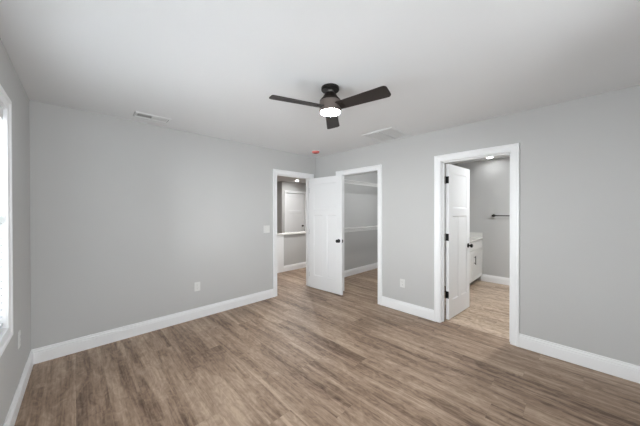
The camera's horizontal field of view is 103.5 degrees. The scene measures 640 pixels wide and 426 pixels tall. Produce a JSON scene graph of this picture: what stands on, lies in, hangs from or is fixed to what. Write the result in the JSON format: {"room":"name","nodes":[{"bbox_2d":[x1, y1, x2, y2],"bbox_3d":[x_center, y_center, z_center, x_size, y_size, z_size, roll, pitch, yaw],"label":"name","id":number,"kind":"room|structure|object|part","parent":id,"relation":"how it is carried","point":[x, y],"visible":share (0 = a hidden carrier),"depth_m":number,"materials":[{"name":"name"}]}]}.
{"room":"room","nodes":[
{"label":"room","id":0,"kind":"room"},
{"bbox_2d":[0,38,30,425],"bbox_3d":[-1.231,0.185,0.714,0.120,2.440,4.320,0,0,-43],"label":"wall","id":1,"kind":"structure","parent":0,"point":[13,360],"depth_m":1.89,"materials":[{"name":"grey paint"}]},
{"bbox_2d":[0,84,12,356],"bbox_3d":[-1.415,0.037,0.922,0.140,1.511,1.833,0,0,-43],"label":"window","id":2,"kind":"structure","parent":1,"relation":"in","point":[6,228],"depth_m":1.57,"materials":[{"name":"white paint"}]},
{"bbox_2d":[0,106,2,328],"bbox_3d":[-1.700,0.027,1.250,0.059,1.336,0.796,0,0,-43],"label":"window blind","id":3,"kind":"object","parent":2,"relation":"attached to","point":[1,108],"visible":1,"depth_m":1.53,"materials":[{"name":"white plastic"}]},
{"bbox_2d":[3,350,33,425],"bbox_3d":[-1.181,1.336,0.767,0.019,0.138,4.284,0,0,-43],"label":"baseboard","id":4,"kind":"structure","parent":1,"relation":"attached to","point":[11,417],"depth_m":1.83,"materials":[{"name":"white paint"}]},
{"bbox_2d":[18,330,20,348],"bbox_3d":[-2.240,0.941,1.881,0.009,0.118,0.074,0,0,-43],"label":"wall outlet","id":5,"kind":"object","parent":1,"relation":"attached to","point":[19,332],"visible":1,"depth_m":1.87,"materials":[{"name":"white plastic"}]},
{"bbox_2d":[29,100,377,349],"bbox_3d":[0.219,0.161,5.215,8.420,2.440,0.120,0,0,-44],"label":"wall","id":6,"kind":"structure","parent":0,"point":[126,216],"depth_m":2.94,"materials":[{"name":"grey paint"}]},
{"bbox_2d":[32,289,273,363],"bbox_3d":[-1.367,1.323,3.583,3.611,0.138,0.016,0,0,-44],"label":"baseboard","id":7,"kind":"structure","parent":6,"relation":"attached to","point":[49,352],"depth_m":2.88,"materials":[{"name":"white paint"}]},
{"bbox_2d":[194,282,199,291],"bbox_3d":[-1.623,0.973,3.339,0.074,0.118,0.009,0,0,-44],"label":"wall outlet","id":8,"kind":"object","parent":6,"relation":"attached to","point":[196,284],"visible":1,"depth_m":3.33,"materials":[{"name":"white plastic"}]},
{"bbox_2d":[264,225,269,232],"bbox_3d":[-0.861,0.260,4.077,0.116,0.118,0.008,0,0,-44],"label":"light switch","id":9,"kind":"object","parent":6,"relation":"attached to","point":[267,227],"visible":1,"depth_m":4.08,"materials":[{"name":"white plastic"}]},
{"bbox_2d":[273,169,313,296],"bbox_3d":[-0.492,0.328,4.525,0.903,2.116,0.160,0,0,-44],"label":"trim","id":10,"kind":"structure","parent":6,"relation":"attached to","point":[276,172],"depth_m":4.25,"materials":[{"name":"white paint"}]},
{"bbox_2d":[344,262,377,276],"bbox_3d":[1.296,1.310,5.158,2.165,0.138,1.468,0,0,-44],"label":"baseboard","id":11,"kind":"structure","parent":6,"relation":"attached to","point":[361,269],"depth_m":5.80,"materials":[{"name":"white paint"}]},
{"bbox_2d":[344,179,377,186],"bbox_3d":[0.890,-0.496,5.564,2.148,0.338,0.310,0,0,-44],"label":"wire shelf","id":12,"kind":"object","parent":6,"relation":"attached to","point":[345,180],"visible":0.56,"depth_m":5.42,"materials":[{"name":"white metal"}]},
{"bbox_2d":[344,225,377,231],"bbox_3d":[0.892,0.477,5.569,2.148,0.338,0.310,0,0,-44],"label":"wire shelf","id":13,"kind":"object","parent":6,"relation":"attached to","point":[362,227],"visible":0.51,"depth_m":5.46,"materials":[{"name":"white metal"}]},
{"bbox_2d":[277,181,305,232],"bbox_3d":[-0.906,0.139,10.273,2.987,2.440,2.000,0,0,-44],"label":"wall","id":14,"kind":"structure","parent":0,"point":[282,186],"depth_m":8.62,"materials":[{"name":"grey paint"}]},
{"bbox_2d":[287,193,303,231],"bbox_3d":[-0.891,0.333,8.967,0.816,2.040,0.163,0,0,-44],"label":"door","id":15,"kind":"structure","parent":14,"relation":"in","point":[295,202],"depth_m":8.96,"materials":[{"name":"white paint"}]},
{"bbox_2d":[285,190,305,232],"bbox_3d":[-0.845,0.296,8.924,0.976,2.138,0.020,0,0,-44],"label":"trim","id":16,"kind":"structure","parent":14,"relation":"attached to","point":[286,191],"depth_m":8.63,"materials":[{"name":"white paint"}]},
{"bbox_2d":[284,233,305,265],"bbox_3d":[0.060,0.942,6.906,3.100,0.862,0.120,0,0,-44],"label":"wall","id":17,"kind":"structure","parent":0,"point":[294,244],"depth_m":6.16,"materials":[{"name":"grey paint"}]},
{"bbox_2d":[277,235,283,272],"bbox_3d":[-0.996,0.949,5.889,0.248,0.862,0.168,0,0,-44],"label":"trim","id":18,"kind":"structure","parent":17,"relation":"attached to","point":[280,239],"depth_m":5.85,"materials":[{"name":"white paint"}]},
{"bbox_2d":[277,231,305,235],"bbox_3d":[0.038,0.492,6.883,3.160,0.038,0.190,0,0,-44],"label":"countertop","id":19,"kind":"structure","parent":17,"relation":"on","point":[301,232],"depth_m":6.10,"materials":[{"name":"white stone"}]},
{"bbox_2d":[284,262,305,271],"bbox_3d":[0.182,1.304,6.931,2.892,0.138,0.016,0,0,-44],"label":"baseboard","id":20,"kind":"structure","parent":17,"relation":"attached to","point":[303,264],"depth_m":6.14,"materials":[{"name":"white paint"}]},
{"bbox_2d":[0,0,639,183],"bbox_3d":[-0.171,-1.110,5.602,8.670,0.100,10.120,0,0,-44],"label":"ceiling","id":21,"kind":"structure","parent":0,"point":[212,68],"depth_m":1.72,"materials":[{"name":"paint"}]},
{"bbox_2d":[133,111,171,122],"bbox_3d":[-1.824,-1.037,2.749,0.330,0.013,0.165,0,0,-44],"label":"ceiling vent","id":22,"kind":"object","parent":21,"relation":"in","point":[136,113],"visible":1,"depth_m":2.73,"materials":[{"name":"white metal"}]},
{"bbox_2d":[269,83,390,128],"bbox_3d":[0.110,-0.936,2.026,0.904,0.214,0.864,0,0,-44],"label":"ceiling fan","id":23,"kind":"object","parent":21,"relation":"hanging from","point":[330,105],"visible":1,"depth_m":2.01,"materials":[{"name":"grey metal"}]},
{"bbox_3d":[-0.179,-0.875,1.984,0.429,0.007,0.130,0,12,-24],"label":"fan blade","id":24,"kind":"part","parent":23,"relation":"part of","materials":[{"name":"black wood"}]},
{"bbox_3d":[0.116,-0.877,2.390,0.130,0.007,0.429,-12,-1,6],"label":"fan blade","id":25,"kind":"part","parent":23,"relation":"part of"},
{"bbox_3d":[0.320,-0.875,1.932,0.429,0.007,0.130,0,-12,36],"label":"fan blade","id":26,"kind":"part","parent":23,"relation":"part of","materials":[{"name":"black wood"}]},
{"bbox_2d":[362,127,410,141],"bbox_3d":[0.897,-1.044,3.408,0.500,0.015,0.440,0,0,-44],"label":"ceiling vent","id":27,"kind":"object","parent":21,"relation":"in","point":[387,134],"visible":1,"depth_m":3.38,"materials":[{"name":"white metal"}]},
{"bbox_2d":[309,175,342,294],"bbox_3d":[0.093,0.369,4.467,0.766,2.008,0.163,0,0,41],"label":"door","id":28,"kind":"structure","parent":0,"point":[325,193],"depth_m":4.43,"materials":[{"name":"white paint"}]},
{"bbox_2d":[14,267,639,425],"bbox_3d":[-0.167,1.410,5.614,8.670,0.060,10.120,0,0,-44],"label":"floor","id":29,"kind":"structure","parent":0,"point":[303,355],"depth_m":2.18,"materials":[{"name":"brown plastic"}]},
{"bbox_2d":[444,232,482,290],"bbox_3d":[2.640,0.891,4.858,1.309,0.975,0.610,0,0,-44],"label":"bathroom vanity","id":30,"kind":"object","parent":29,"relation":"on","point":[476,238],"visible":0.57,"depth_m":4.81,"materials":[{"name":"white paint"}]},
{"bbox_2d":[444,237,482,243],"bbox_3d":[2.629,0.516,4.867,1.309,0.034,0.582,0,0,-44],"label":"countertop","id":31,"kind":"structure","parent":30,"relation":"on","point":[472,239],"depth_m":4.91,"materials":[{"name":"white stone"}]},
{"bbox_3d":[2.597,0.986,4.456,0.635,0.560,0.019,0,0,-44],"label":"cabinet door","id":32,"kind":"part","parent":30,"relation":"part of","materials":[{"name":"white paint"}]},
{"bbox_3d":[3.056,0.621,4.901,0.635,0.150,0.019,0,0,-44],"label":"drawer","id":33,"kind":"part","parent":30,"relation":"part of","materials":[{"name":"white paint"}]},
{"bbox_3d":[3.057,0.983,4.903,0.635,0.560,0.019,0,0,-44],"label":"cabinet door","id":34,"kind":"part","parent":30,"relation":"part of","materials":[{"name":"white paint"}]},
{"bbox_2d":[444,163,451,231],"bbox_3d":[2.005,0.160,4.743,2.615,2.440,0.110,0,0,-44],"label":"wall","id":35,"kind":"structure","parent":0,"point":[445,163],"depth_m":5.25,"materials":[{"name":"grey paint"}]},
{"bbox_2d":[444,232,481,236],"bbox_3d":[2.627,0.451,4.869,1.309,0.094,0.574,0,0,-44],"label":"backsplash","id":36,"kind":"structure","parent":35,"relation":"attached to","point":[472,234],"depth_m":5.19,"materials":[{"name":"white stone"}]},
{"bbox_2d":[316,85,639,365],"bbox_3d":[1.471,0.168,3.331,0.120,2.440,4.328,0,0,-44],"label":"wall","id":37,"kind":"structure","parent":0,"point":[579,214],"depth_m":2.42,"materials":[{"name":"grey paint"}]},
{"bbox_2d":[336,164,381,304],"bbox_3d":[0.655,0.327,4.171,0.160,2.116,0.926,0,0,-44],"label":"trim","id":38,"kind":"structure","parent":37,"relation":"attached to","point":[376,168],"depth_m":3.83,"materials":[{"name":"white paint"}]},
{"bbox_2d":[400,279,404,287],"bbox_3d":[1.163,0.991,3.561,0.009,0.118,0.074,0,0,-44],"label":"wall outlet","id":39,"kind":"object","parent":37,"relation":"attached to","point":[402,281],"visible":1,"depth_m":3.56,"materials":[{"name":"white plastic"}]},
{"bbox_2d":[445,164,472,319],"bbox_3d":[1.913,0.370,3.484,0.718,2.008,0.163,0,0,-40],"label":"door","id":40,"kind":"structure","parent":37,"relation":"in","point":[457,179],"depth_m":3.44,"materials":[{"name":"white paint"}]},
{"bbox_2d":[434,143,519,346],"bbox_3d":[1.817,0.331,2.976,0.160,2.116,0.863,0,0,-44],"label":"trim","id":41,"kind":"structure","parent":37,"relation":"attached to","point":[513,150],"depth_m":2.77,"materials":[{"name":"white paint"}]},
{"bbox_2d":[382,296,639,383],"bbox_3d":[1.424,1.319,3.289,0.016,0.138,4.328,0,0,-44],"label":"baseboard","id":42,"kind":"structure","parent":37,"relation":"attached to","point":[631,372],"depth_m":2.37,"materials":[{"name":"white paint"}]},
{"bbox_2d":[452,157,509,279],"bbox_3d":[3.827,0.158,4.658,0.120,2.440,2.550,0,0,-44],"label":"wall","id":43,"kind":"structure","parent":0,"point":[489,179],"depth_m":5.00,"materials":[{"name":"grey paint"}]},
{"bbox_2d":[481,274,509,284],"bbox_3d":[3.048,1.315,3.591,2.495,0.138,1.900,0,0,-44],"label":"baseboard","id":44,"kind":"structure","parent":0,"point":[488,278],"depth_m":4.95,"materials":[{"name":"white paint"}]}
]}

